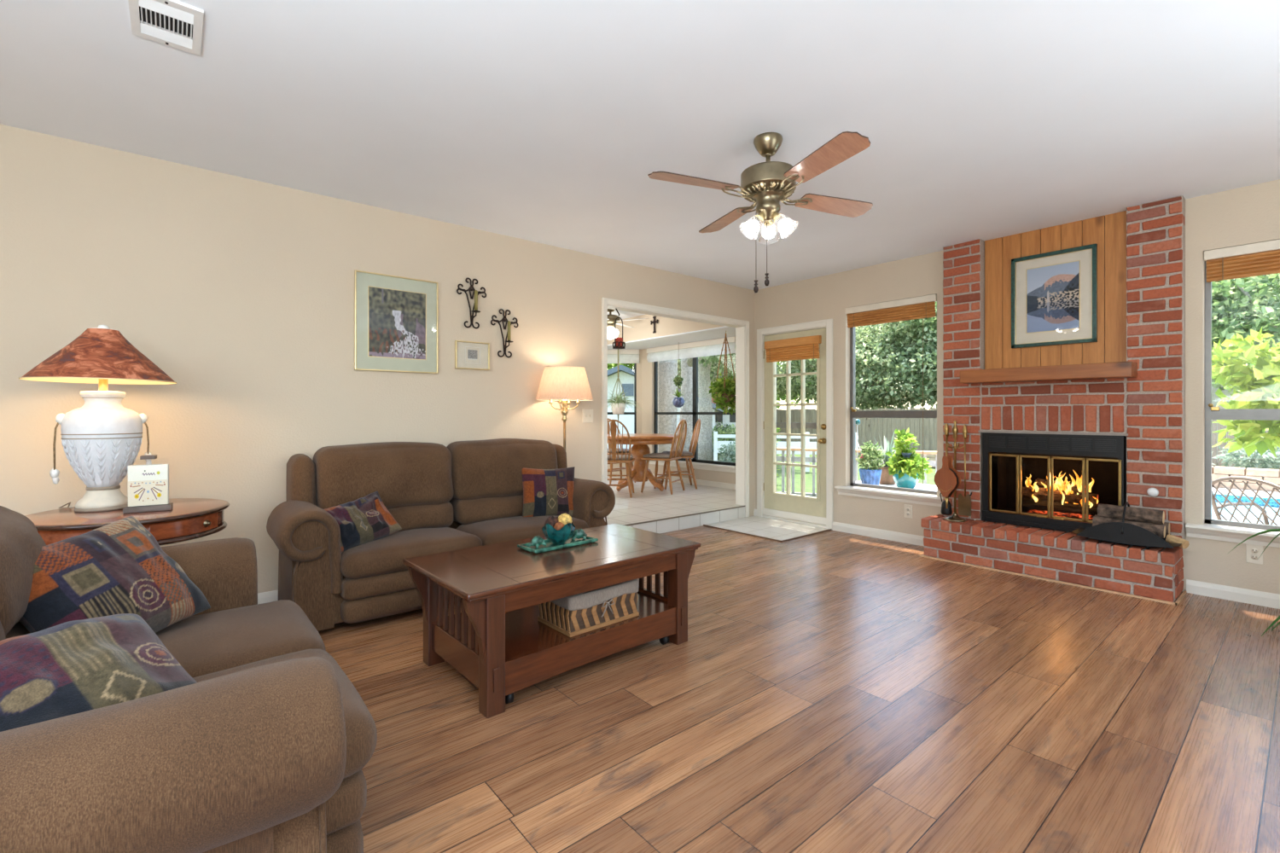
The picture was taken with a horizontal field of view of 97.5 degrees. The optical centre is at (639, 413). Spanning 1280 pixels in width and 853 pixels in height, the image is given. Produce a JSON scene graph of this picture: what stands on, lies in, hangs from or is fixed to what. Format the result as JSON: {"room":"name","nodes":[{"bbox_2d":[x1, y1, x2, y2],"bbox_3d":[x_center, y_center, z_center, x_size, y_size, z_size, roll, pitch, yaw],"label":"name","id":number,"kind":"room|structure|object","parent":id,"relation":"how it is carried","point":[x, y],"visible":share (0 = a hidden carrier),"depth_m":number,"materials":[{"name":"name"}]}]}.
{"room":"living room","nodes":[
{"label":"living room","id":0,"kind":"room"},
{"bbox_2d":[0,123,754,593],"bbox_3d":[-1.699,-0.120,4.033,7.753,2.600,0.130,0,0,-40],"label":"wall","id":1,"kind":"structure","parent":0,"point":[241,290],"depth_m":3.41,"materials":[{"name":"paint"}]},
{"bbox_2d":[257,590,278,604],"bbox_3d":[-2.489,1.137,3.280,5.575,0.085,0.016,0,0,-40],"label":"baseboard","id":2,"kind":"structure","parent":1,"relation":"attached to","point":[264,597],"depth_m":3.44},
{"bbox_2d":[354,269,438,373],"bbox_3d":[-1.696,-0.628,3.937,0.558,0.670,0.022,0,0,-40],"label":"framed picture","id":3,"kind":"object","parent":1,"relation":"attached to","point":[396,318],"visible":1,"depth_m":3.92},
{"bbox_2d":[368,286,425,359],"bbox_3d":[-1.696,-0.628,3.936,0.385,0.475,0.001,0,0,-40],"label":"print","id":4,"kind":"object","parent":3,"relation":"attached to","point":[397,319],"depth_m":3.93},
{"bbox_2d":[456,277,486,328],"bbox_3d":[-1.257,-0.843,4.251,0.239,0.383,0.101,0,0,-40],"label":"candle sconce","id":5,"kind":"object","parent":1,"relation":"attached to","point":[471,288],"visible":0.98,"depth_m":4.27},
{"bbox_2d":[454,340,489,370],"bbox_3d":[-1.277,-0.444,4.285,0.270,0.212,0.022,0,0,-40],"label":"framed picture","id":6,"kind":"object","parent":1,"relation":"attached to","point":[468,355],"visible":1,"depth_m":4.28},
{"bbox_2d":[490,308,518,357],"bbox_3d":[-1.048,-0.638,4.425,0.239,0.383,0.101,0,0,-40],"label":"candle sconce","id":7,"kind":"object","parent":1,"relation":"attached to","point":[504,319],"visible":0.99,"depth_m":4.44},
{"bbox_2d":[601,297,749,522],"bbox_3d":[0.407,0.065,5.772,2.055,2.230,0.154,0,0,-40],"label":"trim","id":8,"kind":"structure","parent":1,"relation":"attached to","point":[741,327],"depth_m":6.32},
{"bbox_2d":[607,349,641,477],"bbox_3d":[-0.979,-0.120,9.395,2.160,2.600,0.150,0,0,5],"label":"wall","id":9,"kind":"structure","parent":0,"point":[638,365],"depth_m":9.23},
{"bbox_2d":[607,363,636,458],"bbox_3d":[-0.639,-0.160,9.319,1.250,1.820,0.140,0,0,5],"label":"window","id":10,"kind":"structure","parent":9,"relation":"in","point":[635,364],"depth_m":9.30,"materials":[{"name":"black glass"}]},
{"bbox_2d":[607,349,639,363],"bbox_3d":[-0.635,-0.940,9.254,1.250,0.225,0.063,0,0,5],"label":"roman shade","id":11,"kind":"object","parent":9,"relation":"attached to","point":[625,356],"visible":0.41,"depth_m":9.20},
{"bbox_2d":[0,0,1279,319],"bbox_3d":[-0.560,-1.480,3.601,9.250,0.120,11.350,0,0,-40],"label":"ceiling","id":12,"kind":"structure","parent":0,"point":[547,122],"depth_m":2.56,"materials":[{"name":"paint"}]},
{"bbox_2d":[128,0,203,56],"bbox_3d":[-1.711,-1.413,2.030,0.200,0.015,0.310,0,0,-40],"label":"ceiling vent","id":13,"kind":"object","parent":12,"relation":"in","point":[176,24],"visible":1,"depth_m":2.03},
{"bbox_2d":[607,308,649,339],"bbox_3d":[-0.396,-1.205,7.506,0.874,0.430,0.874,0,0,-17],"label":"ceiling fan","id":14,"kind":"object","parent":12,"relation":"hanging from","point":[611,318],"visible":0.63,"depth_m":7.42,"materials":[{"name":"white"}]},
{"bbox_2d":[647,131,872,292],"bbox_3d":[0.662,-1.022,2.901,0.992,0.796,0.992,0,0,23],"label":"ceiling fan","id":15,"kind":"object","parent":12,"relation":"hanging from","point":[765,184],"visible":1,"depth_m":2.84,"materials":[{"name":"brown"}]},
{"bbox_2d":[739,212,764,239],"bbox_3d":[0.571,-0.966,2.886,0.133,0.141,0.108,0,0,-40],"label":"shade","id":16,"kind":"object","parent":15,"relation":"attached to","point":[751,228],"depth_m":2.87,"materials":[{"name":"white"}]},
{"bbox_2d":[757,221,779,244],"bbox_3d":[0.681,-0.966,2.992,0.128,0.141,0.115,0,0,-40],"label":"shade","id":17,"kind":"object","parent":15,"relation":"attached to","point":[769,235],"depth_m":2.96,"materials":[{"name":"white"}]},
{"bbox_2d":[772,211,798,238],"bbox_3d":[0.745,-0.966,2.866,0.107,0.141,0.134,0,0,-40],"label":"shade","id":18,"kind":"object","parent":15,"relation":"attached to","point":[784,224],"depth_m":2.85,"materials":[{"name":"white"}]},
{"bbox_2d":[607,314,724,344],"bbox_3d":[-0.156,-1.245,8.440,4.474,0.350,1.523,0,0,33],"label":"wall","id":19,"kind":"structure","parent":0,"point":[642,328],"depth_m":7.90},
{"bbox_2d":[607,349,642,420],"bbox_3d":[-0.346,-0.474,8.634,0.833,1.188,0.915,0,0,41],"label":"spider plant","id":20,"kind":"object","parent":19,"relation":"hanging from","point":[618,406],"visible":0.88,"depth_m":8.55,"materials":[{"name":"green plant"}]},
{"bbox_2d":[607,325,735,349],"bbox_3d":[-0.150,-1.062,8.431,4.454,0.015,1.530,0,0,33],"label":"trim","id":21,"kind":"structure","parent":19,"relation":"attached to","point":[715,333],"depth_m":7.93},
{"bbox_2d":[672,374,684,407],"bbox_3d":[0.549,-0.570,8.246,0.250,0.960,0.191,0,0,-40],"label":"pot plant","id":22,"kind":"object","parent":19,"relation":"hanging from","point":[677,402],"visible":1,"depth_m":8.22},
{"bbox_2d":[706,331,735,415],"bbox_3d":[1.089,-0.517,7.143,0.583,1.078,0.543,0,0,-40],"label":"hanging plant","id":23,"kind":"object","parent":19,"relation":"hanging from","point":[725,398],"visible":0.95,"depth_m":7.07,"materials":[{"name":"green plant"}]},
{"bbox_2d":[607,477,744,533],"bbox_3d":[-1.355,1.160,7.157,5.080,0.240,4.487,0,0,-40],"label":"floor","id":24,"kind":"structure","parent":0,"point":[652,504],"depth_m":6.31,"materials":[{"name":"tile"}]},
{"bbox_2d":[607,419,634,497],"bbox_3d":[-0.314,0.556,7.147,0.484,0.974,0.555,0,0,3],"label":"dining chair","id":25,"kind":"object","parent":24,"relation":"on","point":[613,427],"visible":0.52,"depth_m":6.97,"materials":[{"name":"brown wood"}]},
{"bbox_2d":[607,418,635,484],"bbox_3d":[-0.381,0.556,8.558,0.484,0.974,0.555,0,0,-32],"label":"dining chair","id":26,"kind":"object","parent":24,"relation":"on","point":[611,469],"visible":0.18,"depth_m":8.59,"materials":[{"name":"brown wood"}]},
{"bbox_2d":[607,433,678,491],"bbox_3d":[0.003,0.668,7.838,1.100,0.746,1.100,0,0,-40],"label":"dining table","id":27,"kind":"object","parent":24,"relation":"on","point":[640,442],"visible":0.81,"depth_m":7.68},
{"bbox_2d":[640,418,686,494],"bbox_3d":[0.335,0.556,7.496,0.555,0.974,0.484,0,0,26],"label":"dining chair","id":28,"kind":"object","parent":24,"relation":"on","point":[683,421],"visible":0.85,"depth_m":7.40,"materials":[{"name":"brown wood"}]},
{"bbox_2d":[661,418,700,489],"bbox_3d":[0.576,0.556,7.935,0.555,0.974,0.484,0,0,-4],"label":"dining chair","id":29,"kind":"object","parent":24,"relation":"on","point":[696,431],"visible":0.67,"depth_m":7.87,"materials":[{"name":"brown wood"}]},
{"bbox_2d":[641,349,735,483],"bbox_3d":[0.744,-0.120,8.488,0.150,2.600,2.050,0,0,-40],"label":"wall","id":30,"kind":"structure","parent":0,"point":[648,369],"depth_m":9.06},
{"bbox_2d":[646,336,735,362],"bbox_3d":[0.720,-0.940,8.351,0.063,0.225,1.850,0,0,-40],"label":"roman shade","id":31,"kind":"object","parent":30,"relation":"attached to","point":[710,347],"visible":0.93,"depth_m":8.29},
{"bbox_2d":[648,357,735,472],"bbox_3d":[0.761,-0.130,8.385,0.135,1.880,1.830,0,0,-40],"label":"window","id":32,"kind":"structure","parent":30,"relation":"in","point":[660,367],"depth_m":8.51,"materials":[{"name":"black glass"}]},
{"bbox_2d":[652,473,735,489],"bbox_3d":[0.679,1.002,8.434,0.018,0.075,2.050,0,0,-40],"label":"baseboard","id":33,"kind":"structure","parent":30,"relation":"attached to","point":[726,485],"depth_m":8.07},
{"bbox_2d":[317,516,1279,852],"bbox_3d":[0.430,1.226,1.478,7.753,0.107,6.521,0,0,-40],"label":"floor","id":34,"kind":"structure","parent":0,"point":[831,691],"depth_m":2.14,"materials":[{"name":"wood"}]},
{"bbox_2d":[24,498,229,546],"bbox_3d":[-2.388,0.813,2.631,0.753,0.726,0.753,0,0,-40],"label":"drum side table","id":35,"kind":"object","parent":34,"relation":"on","point":[189,519],"visible":0.49,"depth_m":2.49,"materials":[{"name":"brown wood"}]},
{"bbox_2d":[18,325,176,512],"bbox_3d":[-2.590,0.132,2.718,0.533,1.097,0.705,0,0,-40],"label":"table lamp","id":36,"kind":"object","parent":35,"relation":"on","point":[101,438],"depth_m":2.57,"materials":[{"name":"ceramic"}]},
{"bbox_2d":[122,454,173,513],"bbox_3d":[-2.266,0.321,2.590,0.167,0.257,0.064,0,0,-34],"label":"napkin holder","id":37,"kind":"object","parent":35,"relation":"on","point":[126,509],"visible":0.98,"depth_m":2.57,"materials":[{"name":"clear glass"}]},
{"bbox_2d":[128,464,168,506],"bbox_3d":[-2.265,0.328,2.589,0.141,0.186,0.038,0,0,-34],"label":"napkin stack","id":38,"kind":"object","parent":37,"relation":"in","point":[148,485],"visible":1,"depth_m":2.57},
{"bbox_2d":[0,506,377,852],"bbox_3d":[-1.428,0.703,1.473,1.117,0.894,1.767,0,0,-40],"label":"reclining loveseat","id":39,"kind":"object","parent":34,"relation":"on","point":[268,751],"visible":0.82,"depth_m":1.00,"materials":[{"name":"fabric"}]},
{"bbox_2d":[5,622,30,639],"bbox_3d":[-1.850,0.664,1.529,0.321,0.176,0.601,0,0,-40],"label":"lumbar cushion","id":40,"kind":"object","parent":39,"relation":"on","point":[18,630],"depth_m":1.57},
{"bbox_2d":[0,506,46,636],"bbox_3d":[-1.866,0.439,1.516,0.373,0.355,0.621,0,0,-40],"label":"cushion","id":41,"kind":"object","parent":39,"relation":"on","point":[21,544],"depth_m":1.51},
{"bbox_2d":[0,613,197,732],"bbox_3d":[-1.194,0.600,1.138,0.339,0.303,0.500,0,0,18],"label":"throw pillow","id":42,"kind":"object","parent":39,"relation":"on","point":[75,666],"visible":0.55,"depth_m":1.13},
{"bbox_2d":[18,516,210,633],"bbox_3d":[-1.646,0.551,1.749,0.298,0.392,0.498,0,0,3],"label":"throw pillow","id":43,"kind":"object","parent":39,"relation":"on","point":[119,567],"visible":0.67,"depth_m":1.69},
{"bbox_2d":[155,599,325,677],"bbox_3d":[-1.518,0.794,1.789,0.847,0.171,0.594,0,0,-40],"label":"seat cushion","id":44,"kind":"object","parent":39,"relation":"on","point":[229,634],"depth_m":1.82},
{"bbox_2d":[192,649,377,779],"bbox_3d":[-1.133,0.794,1.326,0.847,0.171,0.594,0,0,-40],"label":"armrest","id":45,"kind":"object","parent":39,"relation":"on","point":[361,733],"depth_m":1.39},
{"bbox_2d":[266,438,615,631],"bbox_3d":[-1.211,0.669,3.778,2.157,0.962,0.854,0,0,-40],"label":"reclining sofa","id":46,"kind":"object","parent":34,"relation":"on","point":[461,495],"visible":0.69,"depth_m":3.42,"materials":[{"name":"fabric"}]},
{"bbox_2d":[324,491,401,552],"bbox_3d":[-1.651,0.627,3.240,0.255,0.310,0.452,0,0,35],"label":"throw pillow","id":47,"kind":"object","parent":46,"relation":"on","point":[365,520],"visible":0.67,"depth_m":3.23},
{"bbox_2d":[312,442,453,509],"bbox_3d":[-1.644,0.403,3.653,0.816,0.428,0.373,0,0,-40],"label":"cushion","id":48,"kind":"object","parent":46,"relation":"on","point":[405,475],"depth_m":3.51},
{"bbox_2d":[340,527,482,579],"bbox_3d":[-1.431,0.813,3.418,0.789,0.174,0.577,0,0,-40],"label":"seat cushion","id":49,"kind":"object","parent":46,"relation":"on","point":[382,558],"depth_m":3.17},
{"bbox_2d":[387,501,453,531],"bbox_3d":[-1.619,0.676,3.623,0.796,0.195,0.336,0,0,-40],"label":"lumbar cushion","id":50,"kind":"object","parent":46,"relation":"on","point":[410,515],"depth_m":3.63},
{"bbox_2d":[448,494,523,524],"bbox_3d":[-0.989,0.675,4.154,0.796,0.195,0.328,0,0,-40],"label":"lumbar cushion","id":51,"kind":"object","parent":46,"relation":"on","point":[468,509],"depth_m":3.93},
{"bbox_2d":[447,438,558,500],"bbox_3d":[-1.009,0.403,4.177,0.816,0.431,0.380,0,0,-40],"label":"cushion","id":52,"kind":"object","parent":46,"relation":"on","point":[488,469],"depth_m":3.97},
{"bbox_2d":[456,515,588,546],"bbox_3d":[-0.818,0.815,3.928,0.789,0.167,0.577,0,0,-40],"label":"seat cushion","id":53,"kind":"object","parent":46,"relation":"on","point":[491,529],"depth_m":3.74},
{"bbox_2d":[521,466,575,517],"bbox_3d":[-0.668,0.580,4.129,0.432,0.377,0.178,0,0,-26],"label":"throw pillow","id":54,"kind":"object","parent":46,"relation":"on","point":[545,491],"visible":0.92,"depth_m":4.07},
{"bbox_2d":[402,523,700,718],"bbox_3d":[-0.392,0.930,2.791,1.290,0.501,0.720,0,0,-41],"label":"coffee table","id":55,"kind":"object","parent":34,"relation":"on","point":[497,642],"visible":0.92,"depth_m":2.53,"materials":[{"name":"brown wood"}]},
{"bbox_2d":[442,591,670,659],"bbox_3d":[-0.392,1.004,2.791,1.040,0.021,0.606,0,0,-41],"label":"shelf","id":56,"kind":"object","parent":55,"relation":"attached to","point":[525,635],"depth_m":2.60,"materials":[{"name":"brown wood"}]},
{"bbox_2d":[517,535,598,553],"bbox_3d":[-0.421,0.669,2.903,0.390,0.020,0.170,0,0,-43],"label":"serving tray","id":57,"kind":"object","parent":55,"relation":"on","point":[570,542],"visible":0.79,"depth_m":2.85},
{"bbox_2d":[541,522,575,544],"bbox_3d":[-0.421,0.611,2.903,0.163,0.112,0.163,0,0,13],"label":"bowl","id":58,"kind":"object","parent":57,"relation":"on","point":[555,537],"visible":0.92,"depth_m":2.85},
{"bbox_2d":[537,579,639,637],"bbox_3d":[-0.244,0.903,2.722,0.416,0.182,0.303,0,0,-41],"label":"storage basket","id":59,"kind":"object","parent":55,"relation":"on","point":[574,615],"visible":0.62,"depth_m":2.60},
{"bbox_2d":[535,366,593,450],"bbox_3d":[-0.612,0.402,4.557,0.464,1.557,0.464,0,0,-31],"label":"floor lamp","id":60,"kind":"object","parent":34,"relation":"on","point":[564,384],"visible":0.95,"depth_m":4.40,"materials":[{"name":"white"}]},
{"bbox_2d":[703,524,831,542],"bbox_3d":[1.311,1.174,5.810,0.853,0.012,0.993,0,0,-40],"label":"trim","id":61,"kind":"structure","parent":34,"relation":"on","point":[788,539],"depth_m":5.45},
{"bbox_2d":[919,195,1186,605],"bbox_3d":[3.100,-0.120,4.290,0.784,2.600,1.549,0,0,-40],"label":"fireplace","id":62,"kind":"object","parent":34,"relation":"on","point":[1049,411],"depth_m":4.06,"materials":[{"name":"brick"}]},
{"bbox_2d":[942,420,966,522],"bbox_3d":[2.559,0.459,4.560,0.176,0.812,0.152,0,0,-40],"label":"stand","id":63,"kind":"object","parent":62,"relation":"on","point":[955,518],"visible":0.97,"depth_m":4.55,"materials":[{"name":"gold metal"}]},
{"bbox_2d":[939,423,952,515],"bbox_3d":[2.501,0.449,4.583,0.083,0.743,0.083,0,0,-2],"label":"brush","id":64,"kind":"object","parent":63,"relation":"hanging from","point":[944,510],"visible":0.77,"depth_m":4.57,"materials":[{"name":"gold metal"}]},
{"bbox_2d":[958,425,971,516],"bbox_3d":[2.605,0.456,4.500,0.042,0.718,0.095,0,0,-40],"label":"shovel","id":65,"kind":"object","parent":63,"relation":"hanging from","point":[964,503],"visible":1,"depth_m":4.50,"materials":[{"name":"gold metal"}]},
{"bbox_2d":[1011,243,1097,349],"bbox_3d":[3.114,-0.870,4.242,0.030,0.705,0.535,0,0,-40],"label":"framed picture","id":66,"kind":"object","parent":62,"relation":"attached to","point":[1054,294],"visible":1,"depth_m":4.23},
{"bbox_2d":[1026,261,1079,332],"bbox_3d":[3.117,-0.875,4.245,0.001,0.492,0.328,0,0,-40],"label":"print","id":67,"kind":"object","parent":66,"relation":"attached to","point":[1053,291],"depth_m":4.24},
{"bbox_2d":[1029,509,1093,519],"bbox_3d":[3.262,0.760,4.314,0.304,0.076,0.618,0,0,-40],"label":"embers","id":68,"kind":"object","parent":62,"relation":"on","point":[1056,514],"visible":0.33,"depth_m":4.23,"materials":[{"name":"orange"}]},
{"bbox_2d":[1021,498,1097,519],"bbox_3d":[3.216,0.730,4.293,0.112,0.111,0.520,0,0,-40],"label":"log","id":69,"kind":"object","parent":68,"relation":"on","point":[1027,505],"visible":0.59,"depth_m":4.27,"materials":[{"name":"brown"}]},
{"bbox_3d":[3.291,0.715,4.356,0.122,0.116,0.524,0,0,-40],"label":"log","id":70,"kind":"object","parent":68,"relation":"on","visible":0},
{"bbox_2d":[1021,486,1098,506],"bbox_3d":[3.230,0.640,4.337,0.476,0.120,0.106,0,0,44],"label":"log","id":71,"kind":"object","parent":70,"relation":"on","point":[1026,492],"visible":0.66,"depth_m":4.31,"materials":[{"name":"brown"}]},
{"bbox_2d":[1024,471,1098,507],"bbox_3d":[3.212,0.558,4.293,0.121,0.267,0.451,0,0,-40],"label":"flames","id":72,"kind":"object","parent":71,"relation":"on","point":[1059,482],"visible":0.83,"depth_m":4.24,"materials":[{"name":"orange"}]},
{"bbox_2d":[1071,501,1181,549],"bbox_3d":[3.251,0.727,3.750,0.285,0.276,0.540,0,0,-40],"label":"carrier","id":73,"kind":"object","parent":62,"relation":"on","point":[1114,532],"visible":0.85,"depth_m":3.66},
{"bbox_2d":[1092,516,1165,538],"bbox_3d":[3.236,0.750,3.725,0.087,0.090,0.362,0,0,-40],"label":"log","id":74,"kind":"object","parent":73,"relation":"in","point":[1159,530],"visible":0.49,"depth_m":3.65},
{"bbox_2d":[1097,503,1164,524],"bbox_3d":[3.270,0.669,3.747,0.098,0.098,0.330,0,0,-40],"label":"log","id":75,"kind":"object","parent":74,"relation":"on","point":[1139,514],"visible":0.97,"depth_m":3.71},
{"bbox_2d":[1227,529,1279,636],"bbox_3d":[3.602,0.955,2.818,0.638,0.718,0.841,0,0,-23],"label":"dracaena","id":76,"kind":"object","parent":34,"relation":"on","point":[1276,620],"visible":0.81,"depth_m":3.05,"materials":[{"name":"plant"}]},
{"bbox_2d":[754,179,1279,594],"bbox_3d":[3.424,-0.120,4.058,0.150,2.600,6.651,0,0,-40],"label":"wall","id":77,"kind":"structure","parent":0,"point":[1250,214],"depth_m":4.89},
{"bbox_2d":[764,335,821,362],"bbox_3d":[1.636,-0.693,6.052,0.045,0.235,0.695,0,0,-40],"label":"bamboo blind","id":78,"kind":"object","parent":77,"relation":"attached to","point":[800,348],"visible":1,"depth_m":6.02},
{"bbox_2d":[763,327,826,525],"bbox_3d":[1.649,0.131,6.063,0.119,2.028,0.805,0,0,-40],"label":"door","id":79,"kind":"structure","parent":77,"relation":"in","point":[802,508],"depth_m":6.02,"materials":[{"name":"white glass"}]},
{"bbox_2d":[756,318,832,529],"bbox_3d":[1.704,0.107,6.102,0.176,2.145,0.955,0,0,-40],"label":"trim","id":80,"kind":"structure","parent":77,"relation":"attached to","point":[828,323],"depth_m":6.08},
{"bbox_2d":[832,522,924,546],"bbox_3d":[2.304,1.137,5.272,0.016,0.085,1.090,0,0,-40],"label":"baseboard","id":81,"kind":"structure","parent":77,"relation":"attached to","point":[873,532],"depth_m":5.31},
{"bbox_2d":[834,326,942,506],"bbox_3d":[2.348,-0.122,5.276,0.215,1.865,1.019,0,0,-40],"label":"window","id":82,"kind":"structure","parent":77,"relation":"in","point":[889,493],"depth_m":5.43,"materials":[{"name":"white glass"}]},
{"bbox_2d":[845,294,936,484],"bbox_3d":[2.332,-0.210,5.263,0.045,1.680,0.861,0,0,-40],"label":"bamboo blind","id":83,"kind":"object","parent":82,"relation":"attached to","point":[920,307],"visible":1,"depth_m":5.20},
{"bbox_2d":[1185,261,1279,547],"bbox_3d":[3.963,-0.125,3.336,0.215,1.870,1.022,0,0,-40],"label":"window","id":84,"kind":"structure","parent":77,"relation":"in","point":[1227,531],"depth_m":3.64,"materials":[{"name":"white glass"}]},
{"bbox_2d":[1204,238,1279,282],"bbox_3d":[3.948,-0.212,3.323,0.045,1.685,0.864,0,0,-40],"label":"bamboo blind","id":85,"kind":"object","parent":84,"relation":"attached to","point":[1259,258],"visible":1,"depth_m":3.51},
{"bbox_2d":[1186,579,1279,609],"bbox_3d":[4.548,1.137,2.579,0.016,0.085,2.940,0,0,-40],"label":"baseboard","id":86,"kind":"structure","parent":77,"relation":"attached to","point":[1254,597],"depth_m":3.54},
{"bbox_2d":[1245,543,1262,564],"bbox_3d":[3.804,0.868,3.475,0.012,0.120,0.072,0,0,-40],"label":"wall outlet","id":87,"kind":"object","parent":77,"relation":"attached to","point":[1253,552],"visible":1,"depth_m":3.48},
{"label":"outside","id":88,"kind":"structure","parent":0,"visible":0},
{"bbox_2d":[717,453,1217,493],"bbox_3d":[12.806,1.560,23.686,70.000,0.280,100.000,0,0,-40],"label":"lawn","id":89,"kind":"structure","parent":88,"point":[930,478],"depth_m":12.38,"materials":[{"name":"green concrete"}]},
{"bbox_2d":[607,364,724,448],"bbox_3d":[-0.635,-0.125,20.076,7.200,3.050,2.450,0,0,0],"label":"house","id":90,"kind":"structure","parent":89,"relation":"on","point":[626,375],"depth_m":19.17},
{"bbox_2d":[663,359,677,451],"bbox_3d":[0.640,-2.398,11.435,5.732,8.065,6.165,0,0,-40],"label":"oak trunk","id":91,"kind":"object","parent":89,"relation":"on","point":[670,421],"visible":0.02,"depth_m":11.10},
{"bbox_2d":[677,357,692,459],"bbox_3d":[1.032,-2.560,12.116,6.162,8.351,5.974,0,0,-40],"label":"oak trunk","id":92,"kind":"object","parent":89,"relation":"on","point":[686,363],"visible":0.02,"depth_m":11.88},
{"bbox_2d":[678,353,735,460],"bbox_3d":[1.917,-1.924,16.585,6.043,7.079,6.560,0,0,14],"label":"oak trunk","id":93,"kind":"object","parent":89,"relation":"on","point":[705,440],"visible":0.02,"depth_m":16.78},
{"bbox_2d":[711,395,735,441],"bbox_3d":[2.631,0.390,21.103,4.000,2.020,3.600,0,0,5],"label":"garden shed","id":94,"kind":"object","parent":89,"relation":"on","point":[725,419],"visible":0.09,"depth_m":19.76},
{"bbox_2d":[716,437,735,462],"bbox_3d":[1.983,0.958,11.458,0.832,1.066,0.882,0,0,20],"label":"shrub","id":95,"kind":"object","parent":89,"relation":"on","point":[727,456],"visible":0.23,"depth_m":11.38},
{"bbox_2d":[677,353,777,395],"bbox_3d":[2.664,-1.226,22.109,4.531,5.888,6.533,0,0,-15],"label":"shade tree","id":96,"kind":"object","parent":89,"relation":"on","point":[713,370],"visible":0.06,"depth_m":20.10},
{"bbox_2d":[713,431,858,471],"bbox_3d":[3.507,0.925,13.673,3.400,0.950,0.100,0,0,12],"label":"fence","id":97,"kind":"object","parent":89,"relation":"on","point":[717,444],"visible":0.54,"depth_m":13.64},
{"bbox_2d":[776,301,936,410],"bbox_3d":[8.606,-1.436,20.673,5.286,6.333,10.124,0,0,-27],"label":"shade tree","id":98,"kind":"object","parent":89,"relation":"on","point":[877,371],"visible":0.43,"depth_m":18.97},
{"bbox_2d":[776,406,1279,480],"bbox_3d":[10.356,0.760,15.136,0.110,1.880,22.000,0,0,-40],"label":"wooden fence","id":99,"kind":"object","parent":89,"relation":"on","point":[873,429],"visible":0.14,"depth_m":17.83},
{"bbox_2d":[858,274,1279,401],"bbox_3d":[11.936,-1.780,17.754,5.122,7.008,11.821,0,0,-36],"label":"shade tree","id":100,"kind":"object","parent":89,"relation":"on","point":[1219,299],"visible":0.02,"depth_m":17.93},
{"bbox_2d":[1211,275,1279,462],"bbox_3d":[20.410,-1.900,14.402,5.000,6.600,10.200,0,0,-40],"label":"house","id":101,"kind":"structure","parent":89,"relation":"on","point":[1215,399],"depth_m":16.08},
{"bbox_2d":[1211,273,1279,456],"bbox_3d":[15.031,-1.512,12.902,4.735,6.457,10.659,0,0,-40],"label":"shade tree","id":102,"kind":"object","parent":89,"relation":"on","point":[1271,313],"visible":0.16,"depth_m":12.57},
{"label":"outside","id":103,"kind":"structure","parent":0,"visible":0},
{"bbox_2d":[1211,487,1279,498],"bbox_3d":[10.171,1.500,6.001,12.690,0.200,12.200,0,0,-40],"label":"floor","id":104,"kind":"structure","parent":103,"point":[1246,490],"depth_m":10.18,"materials":[{"name":"stone"}]},
{"bbox_2d":[776,448,936,497],"bbox_3d":[3.118,0.980,8.881,3.110,0.840,0.141,0,0,22],"label":"deck railing","id":105,"kind":"object","parent":104,"relation":"on","point":[782,458],"visible":0.11,"depth_m":9.02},
{"bbox_2d":[855,480,936,491],"bbox_3d":[3.057,1.107,6.126,0.840,0.585,1.600,0,0,-40],"label":"bench","id":106,"kind":"object","parent":104,"relation":"on","point":[920,486],"visible":0.03,"depth_m":6.27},
{"bbox_2d":[855,440,886,485],"bbox_3d":[2.555,0.555,6.220,0.344,0.520,0.330,0,0,-40],"label":"potted shrub","id":107,"kind":"object","parent":106,"relation":"on","point":[871,475],"visible":0.9,"depth_m":6.16,"materials":[{"name":"plant"}]},
{"bbox_2d":[858,468,882,485],"bbox_3d":[2.546,0.713,6.208,0.241,0.205,0.241,0,0,-40],"label":"pot","id":108,"kind":"object","parent":107,"relation":"attached to","point":[869,476],"depth_m":6.13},
{"bbox_2d":[874,432,895,484],"bbox_3d":[2.896,0.504,6.503,0.369,0.622,0.262,0,0,-2],"label":"potted snake plant","id":109,"kind":"object","parent":106,"relation":"on","point":[886,479],"visible":0.58,"depth_m":6.44,"materials":[{"name":"plant"}]},
{"bbox_2d":[884,427,932,488],"bbox_3d":[2.915,0.480,6.101,0.491,0.671,0.488,0,0,-40],"label":"potted leafy plant","id":110,"kind":"object","parent":106,"relation":"on","point":[906,472],"visible":0.94,"depth_m":6.07,"materials":[{"name":"plant"}]},
{"bbox_2d":[919,453,1279,492],"bbox_3d":[12.017,1.208,9.557,0.300,0.385,15.300,0,0,-40],"label":"stone wall","id":111,"kind":"structure","parent":104,"relation":"on","point":[1270,475],"depth_m":10.37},
{"bbox_2d":[1211,326,1279,458],"bbox_3d":[6.075,0.194,5.025,1.260,2.416,1.738,0,0,-40],"label":"tree","id":112,"kind":"object","parent":104,"relation":"on","point":[1263,381],"visible":0.8,"depth_m":5.31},
{"bbox_2d":[1211,476,1279,525],"bbox_3d":[5.028,0.946,4.408,0.737,0.918,0.608,0,0,-10],"label":"patio chair","id":113,"kind":"object","parent":104,"relation":"on","point":[1277,487],"visible":0.68,"depth_m":4.43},
{"bbox_2d":[1211,488,1279,525],"bbox_3d":[9.731,1.550,6.286,5.700,0.400,9.900,0,0,-40],"label":"swimming pool","id":114,"kind":"object","parent":104,"relation":"in","point":[1272,503],"visible":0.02,"depth_m":9.23,"materials":[{"name":"liquid"}]},
{"bbox_2d":[1212,442,1279,470],"bbox_3d":[12.004,0.839,10.889,1.119,0.837,1.259,0,0,-40],"label":"plant","id":115,"kind":"object","parent":104,"relation":"on","point":[1269,462],"visible":0.67,"depth_m":10.83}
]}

